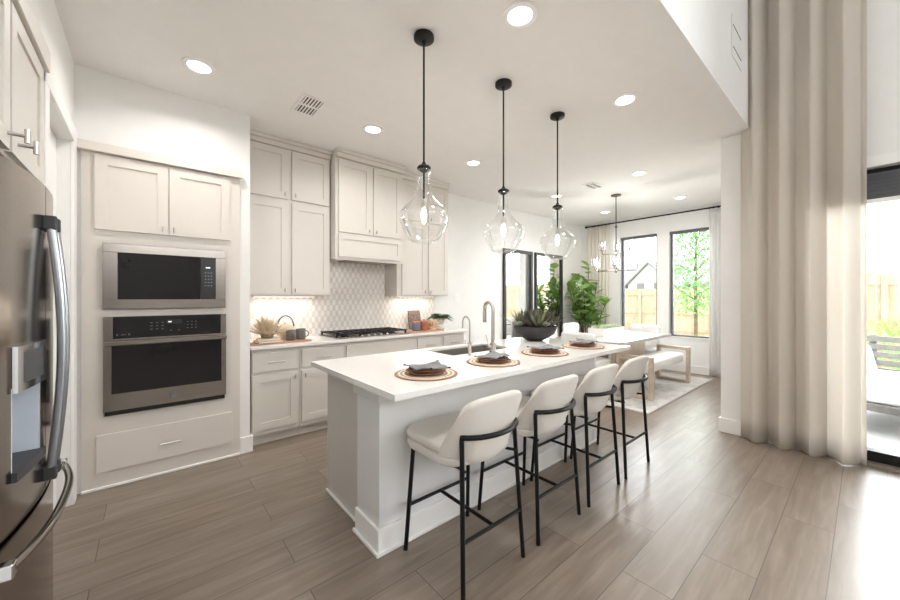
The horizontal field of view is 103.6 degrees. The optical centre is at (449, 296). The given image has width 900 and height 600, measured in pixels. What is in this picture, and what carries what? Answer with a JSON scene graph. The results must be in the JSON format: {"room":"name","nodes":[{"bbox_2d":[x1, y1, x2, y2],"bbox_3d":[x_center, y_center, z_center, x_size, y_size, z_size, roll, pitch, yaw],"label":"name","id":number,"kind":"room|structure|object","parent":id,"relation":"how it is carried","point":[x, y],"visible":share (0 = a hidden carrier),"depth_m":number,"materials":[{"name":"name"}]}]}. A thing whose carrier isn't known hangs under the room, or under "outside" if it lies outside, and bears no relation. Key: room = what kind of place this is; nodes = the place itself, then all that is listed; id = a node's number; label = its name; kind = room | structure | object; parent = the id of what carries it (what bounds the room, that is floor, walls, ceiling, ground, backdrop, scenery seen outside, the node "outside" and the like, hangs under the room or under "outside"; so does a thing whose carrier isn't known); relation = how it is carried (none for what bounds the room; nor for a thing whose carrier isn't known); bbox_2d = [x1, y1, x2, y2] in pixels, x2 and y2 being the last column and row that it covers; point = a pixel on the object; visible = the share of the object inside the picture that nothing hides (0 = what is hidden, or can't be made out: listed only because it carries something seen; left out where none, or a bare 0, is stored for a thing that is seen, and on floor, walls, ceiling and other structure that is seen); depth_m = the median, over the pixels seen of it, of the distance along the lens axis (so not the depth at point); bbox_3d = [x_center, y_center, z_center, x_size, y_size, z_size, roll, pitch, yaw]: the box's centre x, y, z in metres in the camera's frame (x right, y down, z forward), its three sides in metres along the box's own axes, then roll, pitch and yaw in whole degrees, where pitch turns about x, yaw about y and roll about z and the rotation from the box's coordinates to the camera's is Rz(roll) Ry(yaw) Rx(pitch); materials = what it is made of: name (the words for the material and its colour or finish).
{"room":"kitchen","nodes":[
{"label":"kitchen","id":0,"kind":"room"},
{"bbox_2d":[29,0,73,506],"bbox_3d":[-2.157,-0.120,1.841,0.120,2.960,2.720,0,0,-40],"label":"wall","id":1,"kind":"structure","parent":0,"point":[61,61],"depth_m":2.27,"materials":[{"name":"paint"}]},
{"bbox_2d":[44,71,76,509],"bbox_3d":[-2.261,0.122,1.996,0.122,2.475,0.939,0,0,-40],"label":"door","id":2,"kind":"structure","parent":1,"relation":"in","point":[51,91],"depth_m":2.31,"materials":[{"name":"paint"}]},
{"bbox_2d":[74,64,249,493],"bbox_3d":[-2.378,-0.120,3.018,1.070,2.960,0.640,0,0,-40],"label":"wall","id":3,"kind":"structure","parent":0,"point":[110,109],"depth_m":2.75,"materials":[{"name":"paint"}]},
{"bbox_2d":[240,433,252,453],"bbox_3d":[-1.813,1.290,3.133,0.100,0.140,0.118,0,0,-40],"label":"baseboard","id":4,"kind":"object","parent":3,"relation":"attached to","point":[246,443],"visible":0.89,"depth_m":3.09,"materials":[{"name":"paint"}]},
{"bbox_2d":[54,0,734,225],"bbox_3d":[0.733,-1.650,3.999,8.900,0.100,3.460,0,0,-40],"label":"ceiling","id":5,"kind":"structure","parent":0,"point":[363,58],"depth_m":2.68,"materials":[{"name":"paint"}]},
{"bbox_2d":[181,57,215,75],"bbox_3d":[-1.738,-1.595,2.452,0.194,0.010,0.194,0,0,-40],"label":"recessed light","id":6,"kind":"object","parent":5,"relation":"in","point":[199,66],"visible":1,"depth_m":2.44,"materials":[{"name":"paint"}]},
{"bbox_2d":[290,93,327,117],"bbox_3d":[-1.180,-1.596,2.961,0.200,0.008,0.330,0,0,-40],"label":"ceiling vent","id":7,"kind":"object","parent":5,"relation":"in","point":[308,105],"visible":1,"depth_m":2.94,"materials":[{"name":"metal"}]},
{"bbox_2d":[363,124,382,133],"bbox_3d":[-0.734,-1.595,3.371,0.194,0.010,0.194,0,0,-40],"label":"recessed light","id":8,"kind":"object","parent":5,"relation":"in","point":[369,128],"visible":1,"depth_m":3.36,"materials":[{"name":"white"}]},
{"bbox_2d":[399,29,448,243],"bbox_3d":[-0.160,-0.966,2.171,0.308,1.267,0.308,0,0,-40],"label":"pendant light","id":9,"kind":"object","parent":5,"relation":"hanging from","point":[424,38],"visible":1,"depth_m":2.16,"materials":[{"name":"glass"}]},
{"bbox_2d":[465,160,481,165],"bbox_3d":[0.279,-1.595,4.216,0.194,0.010,0.194,0,0,-40],"label":"recessed light","id":10,"kind":"object","parent":5,"relation":"in","point":[469,162],"visible":1,"depth_m":4.20,"materials":[{"name":"white"}]},
{"bbox_2d":[483,78,523,252],"bbox_3d":[0.400,-0.966,2.647,0.308,1.267,0.308,0,0,-40],"label":"pendant light","id":11,"kind":"object","parent":5,"relation":"hanging from","point":[503,84],"visible":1,"depth_m":2.63,"materials":[{"name":"black"}]},
{"bbox_2d":[503,1,537,28],"bbox_3d":[0.397,-1.595,2.008,0.194,0.010,0.194,0,0,-40],"label":"recessed light","id":12,"kind":"object","parent":5,"relation":"in","point":[520,14],"visible":1,"depth_m":2.00,"materials":[{"name":"white"}]},
{"bbox_2d":[539,111,575,259],"bbox_3d":[0.944,-0.966,3.111,0.308,1.267,0.308,0,0,-40],"label":"pendant light","id":13,"kind":"object","parent":5,"relation":"hanging from","point":[556,116],"visible":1,"depth_m":3.10,"materials":[{"name":"black"}]},
{"bbox_2d":[582,182,604,189],"bbox_3d":[2.055,-1.596,5.084,0.320,0.008,0.180,0,0,-40],"label":"ceiling vent","id":14,"kind":"object","parent":5,"relation":"in","point":[592,185],"visible":1,"depth_m":5.07,"materials":[{"name":"metal"}]},
{"bbox_2d":[591,194,640,272],"bbox_3d":[2.603,-0.990,5.551,0.731,1.219,0.762,0,0,-40],"label":"chandelier","id":15,"kind":"object","parent":5,"relation":"hanging from","point":[612,195],"visible":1,"depth_m":5.54,"materials":[{"name":"black metal"}]},
{"bbox_2d":[612,93,638,106],"bbox_3d":[1.418,-1.595,2.867,0.194,0.010,0.194,0,0,-40],"label":"recessed light","id":16,"kind":"object","parent":5,"relation":"in","point":[625,99],"visible":1,"depth_m":2.86,"materials":[{"name":"white"}]},
{"bbox_2d":[434,318,445,328],"bbox_3d":[-0.144,0.370,4.999,0.170,0.149,0.170,0,0,-40],"label":"vase","id":17,"kind":"object","parent":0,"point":[443,324],"depth_m":4.93,"materials":[{"name":"white ceramic"}]},
{"bbox_2d":[53,362,899,599],"bbox_3d":[2.043,1.420,1.148,10.600,0.120,9.500,0,0,-40],"label":"floor","id":18,"kind":"structure","parent":0,"point":[713,514],"depth_m":2.06,"materials":[{"name":"brown wood"}]},
{"bbox_2d":[0,154,73,599],"bbox_3d":[-1.804,0.470,1.118,0.822,1.780,0.904,0,0,-40],"label":"refrigerator","id":19,"kind":"object","parent":18,"relation":"on","point":[31,250],"visible":1,"depth_m":1.20,"materials":[{"name":"metal"}]},
{"bbox_2d":[77,138,241,494],"bbox_3d":[-2.361,0.142,2.946,0.988,2.436,0.652,0,0,-40],"label":"tall cabinet","id":20,"kind":"object","parent":18,"relation":"on","point":[129,196],"visible":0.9,"depth_m":2.67,"materials":[{"name":"paint"}]},
{"bbox_2d":[102,242,225,308],"bbox_3d":[-2.302,-0.148,2.890,0.736,0.470,0.455,0,0,-40],"label":"microwave","id":21,"kind":"object","parent":20,"relation":"in","point":[133,276],"visible":1,"depth_m":2.69,"materials":[{"name":"metal"}]},
{"bbox_2d":[102,314,226,416],"bbox_3d":[-2.292,0.492,2.885,0.736,0.702,0.535,0,0,-40],"label":"wall oven","id":22,"kind":"object","parent":20,"relation":"attached to","point":[160,361],"visible":1,"depth_m":2.68,"materials":[{"name":"silver metal"}]},
{"bbox_2d":[250,347,298,445],"bbox_3d":[-1.797,0.918,3.511,0.414,0.884,0.640,0,0,-40],"label":"base cabinet","id":23,"kind":"object","parent":18,"relation":"on","point":[274,373],"visible":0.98,"depth_m":3.29,"materials":[{"name":"paint"}]},
{"bbox_2d":[297,343,343,434],"bbox_3d":[-1.464,0.918,3.793,0.454,0.884,0.640,0,0,-40],"label":"base cabinet","id":24,"kind":"object","parent":18,"relation":"on","point":[313,382],"visible":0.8,"depth_m":3.52,"materials":[{"name":"paint"}]},
{"bbox_2d":[344,336,415,357],"bbox_3d":[-0.942,0.918,4.241,0.918,0.884,0.634,0,0,-40],"label":"base cabinet","id":25,"kind":"object","parent":18,"relation":"on","point":[370,347],"visible":0.12,"depth_m":3.98,"materials":[{"name":"paint"}]},
{"bbox_2d":[250,328,466,350],"bbox_3d":[-0.971,0.460,4.215,2.616,0.030,0.639,0,0,-40],"label":"countertop","id":26,"kind":"structure","parent":25,"relation":"on","point":[316,339],"depth_m":3.78,"materials":[{"name":"stone"}]},
{"bbox_2d":[250,338,311,345],"bbox_3d":[-1.661,0.438,3.471,0.560,0.012,0.200,0,0,-40],"label":"serving board","id":27,"kind":"object","parent":26,"relation":"on","point":[305,339],"visible":0.7,"depth_m":3.44,"materials":[{"name":"brown wood"}]},
{"bbox_2d":[253,339,282,343],"bbox_3d":[-1.735,0.421,3.382,0.150,0.020,0.220,0,0,43],"label":"book","id":28,"kind":"object","parent":27,"relation":"on","point":[281,340],"visible":0.73,"depth_m":3.32,"materials":[{"name":"beige paper"}]},
{"bbox_2d":[256,337,280,341],"bbox_3d":[-1.735,0.401,3.382,0.200,0.020,0.140,0,0,-35],"label":"book","id":29,"kind":"object","parent":28,"relation":"on","point":[273,338],"visible":0.95,"depth_m":3.33,"materials":[{"name":"paper"}]},
{"bbox_2d":[250,316,287,337],"bbox_3d":[-1.736,0.282,3.374,0.360,0.214,0.300,0,0,-23],"label":"dried flower","id":30,"kind":"object","parent":29,"relation":"on","point":[266,328],"visible":0.99,"depth_m":3.32,"materials":[{"name":"beige plant"}]},
{"bbox_2d":[286,329,295,339],"bbox_3d":[-1.585,0.380,3.546,0.109,0.101,0.090,0,0,11],"label":"mug","id":31,"kind":"object","parent":27,"relation":"on","point":[290,334],"visible":0.98,"depth_m":3.51,"materials":[{"name":"grey ceramic"}]},
{"bbox_2d":[296,328,308,338],"bbox_3d":[-1.524,0.378,3.638,0.114,0.106,0.094,0,0,5],"label":"mug","id":32,"kind":"object","parent":27,"relation":"on","point":[300,332],"visible":0.98,"depth_m":3.60,"materials":[{"name":"grey ceramic"}]},
{"bbox_2d":[275,315,294,339],"bbox_3d":[-1.728,0.316,3.699,0.201,0.256,0.180,0,0,-2],"label":"teapot","id":33,"kind":"object","parent":26,"relation":"on","point":[282,335],"visible":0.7,"depth_m":3.64,"materials":[{"name":"beige ceramic"}]},
{"bbox_2d":[319,327,408,338],"bbox_3d":[-1.006,0.420,4.206,0.910,0.050,0.520,0,0,-40],"label":"cooktop","id":34,"kind":"object","parent":26,"relation":"in","point":[367,332],"visible":1,"depth_m":4.09,"materials":[{"name":"metal"}]},
{"bbox_2d":[407,310,420,328],"bbox_3d":[-0.494,0.316,4.931,0.190,0.258,0.074,0,0,-40],"label":"cookbook","id":35,"kind":"object","parent":26,"relation":"on","point":[413,315],"visible":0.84,"depth_m":4.91,"materials":[{"name":"paper"}]},
{"bbox_2d":[403,328,444,332],"bbox_3d":[-0.337,0.438,4.624,0.560,0.012,0.220,0,0,-40],"label":"serving board","id":36,"kind":"object","parent":26,"relation":"on","point":[408,331],"visible":0.71,"depth_m":4.55,"materials":[{"name":"brown wood"}]},
{"bbox_2d":[412,320,420,330],"bbox_3d":[-0.431,0.362,4.518,0.110,0.139,0.110,0,0,-40],"label":"canister","id":37,"kind":"object","parent":36,"relation":"on","point":[416,325],"visible":0.98,"depth_m":4.47,"materials":[{"name":"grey ceramic"}]},
{"bbox_2d":[419,319,427,330],"bbox_3d":[-0.339,0.359,4.596,0.116,0.144,0.116,0,0,-40],"label":"canister","id":38,"kind":"object","parent":36,"relation":"on","point":[424,324],"visible":0.9,"depth_m":4.54,"materials":[{"name":"ceramic"}]},
{"bbox_2d":[428,318,441,329],"bbox_3d":[-0.240,0.356,4.707,0.204,0.150,0.234,0,0,-40],"label":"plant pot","id":39,"kind":"object","parent":36,"relation":"on","point":[432,324],"visible":0.88,"depth_m":4.68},
{"bbox_2d":[426,313,451,328],"bbox_3d":[-0.157,0.336,5.020,0.438,0.218,0.425,0,0,32],"label":"potted fern","id":40,"kind":"object","parent":26,"relation":"on","point":[435,316],"visible":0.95,"depth_m":4.93,"materials":[{"name":"green plant"}]},
{"bbox_2d":[416,334,441,348],"bbox_3d":[-0.436,0.918,4.668,0.402,0.884,0.640,0,0,-40],"label":"base cabinet","id":41,"kind":"object","parent":18,"relation":"on","point":[427,341],"visible":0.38,"depth_m":4.44,"materials":[{"name":"paint"}]},
{"bbox_2d":[442,332,463,345],"bbox_3d":[-0.134,0.918,4.926,0.389,0.884,0.640,0,0,-40],"label":"base cabinet","id":42,"kind":"object","parent":18,"relation":"on","point":[448,339],"visible":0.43,"depth_m":4.70,"materials":[{"name":"paint"}]},
{"bbox_2d":[326,357,596,558],"bbox_3d":[0.253,0.919,2.907,2.356,0.882,0.820,0,0,-40],"label":"kitchen island","id":43,"kind":"object","parent":18,"relation":"on","point":[369,452],"visible":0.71,"depth_m":2.14,"materials":[{"name":"paint"}]},
{"bbox_2d":[311,337,629,401],"bbox_3d":[0.339,0.460,2.823,2.475,0.030,1.090,0,0,-40],"label":"island countertop","id":44,"kind":"structure","parent":43,"relation":"on","point":[374,373],"depth_m":2.30,"materials":[{"name":"stone"}]},
{"bbox_2d":[394,368,457,380],"bbox_3d":[-0.137,0.442,2.047,0.364,0.006,0.364,0,0,-40],"label":"placemat","id":45,"kind":"object","parent":44,"relation":"on","point":[449,373],"visible":0.72,"depth_m":1.95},
{"bbox_2d":[406,368,446,375],"bbox_3d":[-0.137,0.429,2.047,0.236,0.018,0.236,0,0,-40],"label":"dinner plate","id":46,"kind":"object","parent":45,"relation":"on","point":[444,369],"visible":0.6,"depth_m":2.01,"materials":[{"name":"ceramic"}]},
{"bbox_2d":[408,367,443,372],"bbox_3d":[-0.137,0.419,2.047,0.210,0.016,0.210,0,0,-40],"label":"salad plate","id":47,"kind":"object","parent":46,"relation":"on","point":[424,370],"visible":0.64,"depth_m":2.04,"materials":[{"name":"ceramic"}]},
{"bbox_2d":[403,360,450,370],"bbox_3d":[-0.133,0.395,2.041,0.227,0.023,0.193,0,0,-26],"label":"napkin","id":48,"kind":"object","parent":47,"relation":"on","point":[436,364],"visible":1,"depth_m":2.03,"materials":[{"name":"fabric"}]},
{"bbox_2d":[462,316,471,354],"bbox_3d":[0.132,0.295,2.744,0.061,0.299,0.115,0,0,-10],"label":"faucet","id":49,"kind":"object","parent":44,"relation":"on","point":[469,343],"visible":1,"depth_m":2.70,"materials":[{"name":"silver metal"}]},
{"bbox_2d":[432,345,502,355],"bbox_3d":[0.174,0.555,3.043,0.690,0.189,0.350,0,0,-40],"label":"sink","id":50,"kind":"object","parent":44,"relation":"in","point":[458,351],"visible":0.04,"depth_m":3.23,"materials":[{"name":"metal"}]},
{"bbox_2d":[483,301,495,350],"bbox_3d":[0.308,0.238,2.897,0.087,0.414,0.154,0,0,-32],"label":"faucet","id":51,"kind":"object","parent":44,"relation":"on","point":[492,346],"visible":0.91,"depth_m":2.85,"materials":[{"name":"silver metal"}]},
{"bbox_2d":[467,358,519,366],"bbox_3d":[0.295,0.442,2.415,0.364,0.006,0.364,0,0,-40],"label":"placemat","id":52,"kind":"object","parent":44,"relation":"on","point":[513,362],"visible":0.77,"depth_m":2.33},
{"bbox_2d":[476,357,510,362],"bbox_3d":[0.295,0.429,2.415,0.236,0.018,0.236,0,0,-40],"label":"dinner plate","id":53,"kind":"object","parent":52,"relation":"on","point":[477,358],"visible":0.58,"depth_m":2.38,"materials":[{"name":"ceramic"}]},
{"bbox_2d":[478,357,508,360],"bbox_3d":[0.295,0.419,2.415,0.210,0.016,0.210,0,0,-40],"label":"salad plate","id":54,"kind":"object","parent":53,"relation":"on","point":[482,358],"visible":0.61,"depth_m":2.40,"materials":[{"name":"ceramic"}]},
{"bbox_2d":[474,351,513,358],"bbox_3d":[0.300,0.395,2.410,0.193,0.023,0.227,0,0,35],"label":"napkin","id":55,"kind":"object","parent":54,"relation":"on","point":[492,354],"visible":1,"depth_m":2.41,"materials":[{"name":"fabric"}]},
{"bbox_2d":[500,308,564,340],"bbox_3d":[0.900,0.276,3.639,0.578,0.337,0.558,0,0,-40],"label":"potted plant","id":56,"kind":"object","parent":44,"relation":"on","point":[534,325],"visible":1,"depth_m":3.51,"materials":[{"name":"plant"}]},
{"bbox_2d":[521,350,568,356],"bbox_3d":[0.749,0.442,2.801,0.364,0.006,0.364,0,0,-40],"label":"placemat","id":57,"kind":"object","parent":44,"relation":"on","point":[527,352],"visible":0.7,"depth_m":2.70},
{"bbox_2d":[530,349,559,353],"bbox_3d":[0.749,0.429,2.801,0.236,0.018,0.236,0,0,-40],"label":"dinner plate","id":58,"kind":"object","parent":57,"relation":"on","point":[530,349],"visible":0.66,"depth_m":2.73,"materials":[{"name":"ceramic"}]},
{"bbox_2d":[531,348,558,351],"bbox_3d":[0.749,0.419,2.801,0.210,0.016,0.210,0,0,-40],"label":"salad plate","id":59,"kind":"object","parent":58,"relation":"on","point":[535,349],"visible":0.77,"depth_m":2.80,"materials":[{"name":"ceramic"}]},
{"bbox_2d":[527,344,563,349],"bbox_3d":[0.753,0.395,2.795,0.227,0.023,0.193,0,0,-26],"label":"napkin","id":60,"kind":"object","parent":59,"relation":"on","point":[548,346],"visible":1,"depth_m":2.79,"materials":[{"name":"fabric"}]},
{"bbox_2d":[562,343,604,348],"bbox_3d":[1.194,0.442,3.180,0.364,0.006,0.364,0,0,-40],"label":"placemat","id":61,"kind":"object","parent":44,"relation":"on","point":[568,345],"visible":0.77,"depth_m":3.08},
{"bbox_2d":[404,390,524,599],"bbox_3d":[0.077,0.915,1.884,0.485,0.892,0.559,0,0,-40],"label":"bar stool","id":62,"kind":"object","parent":18,"relation":"on","point":[476,433],"visible":1,"depth_m":1.72,"materials":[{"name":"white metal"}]},
{"bbox_2d":[477,374,580,545],"bbox_3d":[0.502,0.915,2.246,0.485,0.892,0.559,0,0,-40],"label":"bar stool","id":63,"kind":"object","parent":18,"relation":"on","point":[545,411],"visible":0.83,"depth_m":2.04,"materials":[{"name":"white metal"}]},
{"bbox_2d":[530,363,619,507],"bbox_3d":[0.918,0.915,2.600,0.485,0.892,0.559,0,0,-40],"label":"bar stool","id":64,"kind":"object","parent":18,"relation":"on","point":[592,395],"visible":0.8,"depth_m":2.39,"materials":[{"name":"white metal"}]},
{"bbox_2d":[565,260,611,332],"bbox_3d":[2.783,0.301,7.164,0.922,2.118,0.867,0,0,-40],"label":"fiddle leaf fig","id":65,"kind":"object","parent":18,"relation":"on","point":[588,312],"visible":0.86,"depth_m":7.20,"materials":[{"name":"green plant"}]},
{"bbox_2d":[570,355,649,478],"bbox_3d":[1.333,0.915,2.953,0.485,0.892,0.559,0,0,-40],"label":"bar stool","id":66,"kind":"object","parent":18,"relation":"on","point":[628,379],"visible":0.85,"depth_m":2.74,"materials":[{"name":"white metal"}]},
{"bbox_2d":[607,372,712,414],"bbox_3d":[2.698,1.354,5.664,2.650,0.012,1.870,0,0,-40],"label":"area rug","id":67,"kind":"object","parent":18,"relation":"on","point":[666,392],"visible":0.41,"depth_m":5.06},
{"bbox_2d":[563,323,578,331],"bbox_3d":[2.372,0.914,6.394,0.508,0.868,0.565,0,0,-40],"label":"dining chair","id":68,"kind":"object","parent":67,"relation":"on","point":[570,327],"visible":0.25,"depth_m":6.59,"materials":[{"name":"white fabric"}]},
{"bbox_2d":[561,331,609,367],"bbox_3d":[1.911,0.914,4.987,0.565,0.868,0.508,0,0,-40],"label":"dining chair","id":69,"kind":"object","parent":67,"relation":"on","point":[599,361],"visible":0.22,"depth_m":4.81,"materials":[{"name":"white fabric"}]},
{"bbox_2d":[556,330,670,377],"bbox_3d":[2.603,0.973,5.551,1.860,0.750,0.960,0,0,-40],"label":"dining table","id":70,"kind":"object","parent":67,"relation":"on","point":[636,340],"visible":0.35,"depth_m":5.27,"materials":[{"name":"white wood"}]},
{"bbox_2d":[588,323,623,336],"bbox_3d":[2.483,0.505,5.611,0.765,0.183,0.304,0,0,-40],"label":"planter box","id":71,"kind":"object","parent":70,"relation":"on","point":[611,329],"visible":1,"depth_m":5.44,"materials":[{"name":"white ceramic"}]},
{"bbox_2d":[630,324,660,375],"bbox_3d":[3.291,0.914,6.136,0.565,0.868,0.508,0,0,-40],"label":"dining chair","id":72,"kind":"object","parent":67,"relation":"on","point":[650,346],"visible":0.33,"depth_m":6.18,"materials":[{"name":"white fabric"}]},
{"bbox_2d":[616,344,690,400],"bbox_3d":[3.046,1.067,5.247,1.560,0.560,0.465,0,0,-40],"label":"bench","id":73,"kind":"object","parent":67,"relation":"on","point":[658,360],"visible":0.73,"depth_m":5.14,"materials":[{"name":"brown wood"}]},
{"bbox_2d":[435,193,580,343],"bbox_3d":[-0.342,-0.120,5.263,8.900,2.960,0.140,0,0,-40],"label":"wall","id":74,"kind":"structure","parent":0,"point":[475,272],"depth_m":6.00,"materials":[{"name":"paint"}]},
{"bbox_2d":[250,129,331,295],"bbox_3d":[-1.736,-0.806,3.747,0.847,1.583,0.358,0,0,-40],"label":"upper cabinet","id":75,"kind":"object","parent":74,"relation":"attached to","point":[290,180],"visible":0.86,"depth_m":3.64,"materials":[{"name":"paint"}]},
{"bbox_2d":[250,262,434,339],"bbox_3d":[-1.200,0.007,4.433,2.553,0.875,0.012,0,0,-40],"label":"backsplash","id":76,"kind":"structure","parent":74,"relation":"attached to","point":[357,299],"depth_m":4.36,"materials":[{"name":"tile"}]},
{"bbox_2d":[330,147,404,264],"bbox_3d":[-1.032,-1.002,4.237,0.855,1.193,0.501,0,0,-40],"label":"upper cabinet","id":77,"kind":"object","parent":74,"relation":"attached to","point":[366,192],"visible":0.91,"depth_m":4.04,"materials":[{"name":"paint"}]},
{"bbox_2d":[385,171,449,295],"bbox_3d":[-0.436,-0.806,4.854,0.843,1.583,0.358,0,0,-40],"label":"upper cabinet","id":78,"kind":"object","parent":74,"relation":"attached to","point":[423,271],"visible":0.75,"depth_m":4.72,"materials":[{"name":"paint"}]},
{"bbox_2d":[503,248,532,338],"bbox_3d":[1.255,0.100,6.499,0.821,1.920,0.045,0,0,-40],"label":"window","id":79,"kind":"structure","parent":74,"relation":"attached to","point":[518,264],"depth_m":6.45,"materials":[{"name":"glass"}]},
{"bbox_2d":[534,252,562,336],"bbox_3d":[1.995,0.100,7.129,0.934,1.920,0.045,0,0,-40],"label":"window","id":80,"kind":"structure","parent":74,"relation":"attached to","point":[548,273],"depth_m":7.15,"materials":[{"name":"glass"}]},
{"bbox_2d":[514,325,556,340],"bbox_3d":[0.874,0.370,3.633,0.430,0.149,0.430,0,0,-40],"label":"bowl","id":81,"kind":"object","parent":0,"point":[529,332],"depth_m":3.48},
{"bbox_2d":[581,203,720,366],"bbox_3d":[4.054,-0.120,6.808,0.200,2.960,3.205,0,0,-40],"label":"wall","id":82,"kind":"structure","parent":0,"point":[662,226],"depth_m":6.73,"materials":[{"name":"paint"}]},
{"bbox_2d":[621,234,656,329],"bbox_3d":[3.777,-0.240,7.072,0.160,1.960,0.697,0,0,-40],"label":"window","id":83,"kind":"structure","parent":82,"relation":"in","point":[650,235],"depth_m":7.32,"materials":[{"name":"metal"}]},
{"bbox_2d":[585,205,720,228],"bbox_3d":[3.815,-1.525,6.845,0.115,0.051,2.540,0,0,-40],"label":"curtain rod","id":84,"kind":"object","parent":82,"relation":"attached to","point":[586,227],"visible":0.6,"depth_m":6.66,"materials":[{"name":"black metal"}]},
{"bbox_2d":[588,223,609,357],"bbox_3d":[3.172,-0.098,7.558,0.071,2.900,0.464,0,0,-42],"label":"curtain","id":85,"kind":"object","parent":84,"relation":"hanging from","point":[598,235],"visible":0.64,"depth_m":7.53,"materials":[{"name":"white fabric"}]},
{"bbox_2d":[709,205,720,376],"bbox_3d":[4.498,-0.098,5.995,0.081,2.900,0.184,0,0,-40],"label":"curtain","id":86,"kind":"object","parent":84,"relation":"hanging from","point":[714,214],"visible":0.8,"depth_m":6.00,"materials":[{"name":"white fabric"}]},
{"bbox_2d":[609,355,708,374],"bbox_3d":[3.970,1.290,6.739,0.018,0.140,3.160,0,0,-40],"label":"baseboard","id":87,"kind":"structure","parent":82,"relation":"attached to","point":[701,370],"depth_m":6.32,"materials":[{"name":"paint"}]},
{"bbox_2d":[670,227,708,339],"bbox_3d":[4.346,-0.240,6.404,0.160,1.960,0.649,0,0,-40],"label":"window","id":88,"kind":"structure","parent":82,"relation":"in","point":[672,234],"depth_m":6.64,"materials":[{"name":"metal"}]},
{"bbox_2d":[626,0,748,134],"bbox_3d":[-0.003,-2.920,1.022,7.520,2.640,0.120,0,0,-40],"label":"wall","id":89,"kind":"structure","parent":0,"point":[697,34],"depth_m":2.57,"materials":[{"name":"paint"}]},
{"bbox_2d":[732,14,741,70],"bbox_3d":[2.453,-2.170,3.027,0.340,0.340,0.006,0,0,-40],"label":"air vent","id":90,"kind":"object","parent":89,"relation":"in","point":[736,33],"visible":1,"depth_m":3.01,"materials":[{"name":"metal"}]},
{"bbox_2d":[721,0,899,421],"bbox_3d":[4.850,-1.440,1.275,0.200,5.600,6.255,0,0,-40],"label":"wall","id":91,"kind":"structure","parent":0,"point":[883,16],"depth_m":3.48,"materials":[{"name":"paint"}]},
{"bbox_2d":[718,416,798,449],"bbox_3d":[3.004,1.290,3.431,0.218,0.140,0.612,0,0,-40],"label":"baseboard","id":92,"kind":"structure","parent":91,"relation":"attached to","point":[725,425],"depth_m":3.52,"materials":[{"name":"paint"}]},
{"bbox_2d":[826,151,899,472],"bbox_3d":[4.039,0.117,2.190,0.190,2.485,2.680,0,0,-40],"label":"door","id":93,"kind":"structure","parent":91,"relation":"in","point":[883,184],"depth_m":2.82,"materials":[{"name":"black metal"}]},
{"bbox_3d":[3.856,-3.940,2.191,0.125,0.051,3.400,0,0,-40],"label":"curtain rod","id":94,"kind":"object","parent":91,"relation":"attached to","visible":0},
{"bbox_2d":[741,0,866,465],"bbox_3d":[3.040,-1.306,3.097,0.169,5.315,0.798,0,0,-40],"label":"curtain","id":95,"kind":"object","parent":94,"relation":"hanging from","point":[804,144],"visible":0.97,"depth_m":3.05,"materials":[{"name":"white fabric"}]},
{"label":"outside","id":96,"kind":"structure","parent":0,"visible":0},
{"bbox_3d":[22.501,1.590,25.713,52.400,0.140,70.000,0,0,-40],"label":"lawn","id":97,"kind":"structure","parent":96,"visible":0},
{"bbox_2d":[625,288,708,336],"bbox_3d":[6.537,0.600,15.410,0.110,1.840,13.000,0,0,-40],"label":"fence","id":98,"kind":"object","parent":97,"relation":"on","point":[640,304],"visible":0.1,"depth_m":13.79,"materials":[{"name":"brown wood"}]},
{"bbox_2d":[625,257,708,288],"bbox_3d":[18.181,-0.805,30.126,8.300,4.650,10.600,0,0,-26],"label":"house","id":99,"kind":"structure","parent":97,"relation":"on","point":[644,277],"depth_m":27.45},
{"bbox_2d":[654,231,708,335],"bbox_3d":[6.115,-0.274,8.775,1.863,3.590,1.853,0,0,27],"label":"young tree","id":100,"kind":"object","parent":97,"relation":"on","point":[696,252],"visible":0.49,"depth_m":8.69,"materials":[{"name":"green plant"}]},
{"bbox_2d":[867,272,899,368],"bbox_3d":[11.043,0.510,4.867,0.110,2.020,8.100,0,0,-40],"label":"fence","id":101,"kind":"object","parent":97,"relation":"on","point":[883,289],"visible":0.2,"depth_m":7.29,"materials":[{"name":"brown wood"}]},
{"bbox_2d":[867,318,899,369],"bbox_3d":[7.557,0.930,5.945,1.831,1.175,1.789,0,0,-18],"label":"shrub","id":102,"kind":"object","parent":97,"relation":"on","point":[889,331],"visible":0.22,"depth_m":5.99,"materials":[{"name":"green plant"}]},
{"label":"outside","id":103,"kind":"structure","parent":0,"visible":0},
{"bbox_2d":[867,410,899,452],"bbox_3d":[7.519,1.445,1.054,3.580,0.110,9.860,0,0,-40],"label":"floor","id":104,"kind":"structure","parent":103,"point":[883,430],"depth_m":3.66,"materials":[{"name":"concrete"}]},
{"bbox_2d":[867,335,899,416],"bbox_3d":[4.998,0.940,3.925,1.500,0.900,0.840,0,0,-26],"label":"sofa","id":105,"kind":"object","parent":104,"relation":"on","point":[883,391],"visible":0.41,"depth_m":3.77,"materials":[{"name":"fabric"}]},
{"bbox_2d":[867,344,877,378],"bbox_3d":[4.467,0.680,3.932,0.222,0.395,0.420,0,0,9],"label":"throw pillow","id":106,"kind":"object","parent":105,"relation":"on","point":[872,371],"visible":0.21,"depth_m":3.73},
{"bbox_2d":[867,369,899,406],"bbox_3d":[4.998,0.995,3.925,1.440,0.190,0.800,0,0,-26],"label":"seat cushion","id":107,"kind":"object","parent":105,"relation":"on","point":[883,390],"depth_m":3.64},
{"bbox_3d":[-2.263,-0.120,1.433,0.570,2.960,0.085,0,0,-40],"label":"wall","id":108,"kind":"structure","parent":0,"visible":0},
{"bbox_2d":[0,0,49,183],"bbox_3d":[-1.787,-0.830,1.076,0.693,0.660,1.065,0,0,-40],"label":"upper cabinet","id":109,"kind":"object","parent":108,"relation":"attached to","point":[24,50],"visible":0.95,"depth_m":1.35,"materials":[{"name":"paint"}]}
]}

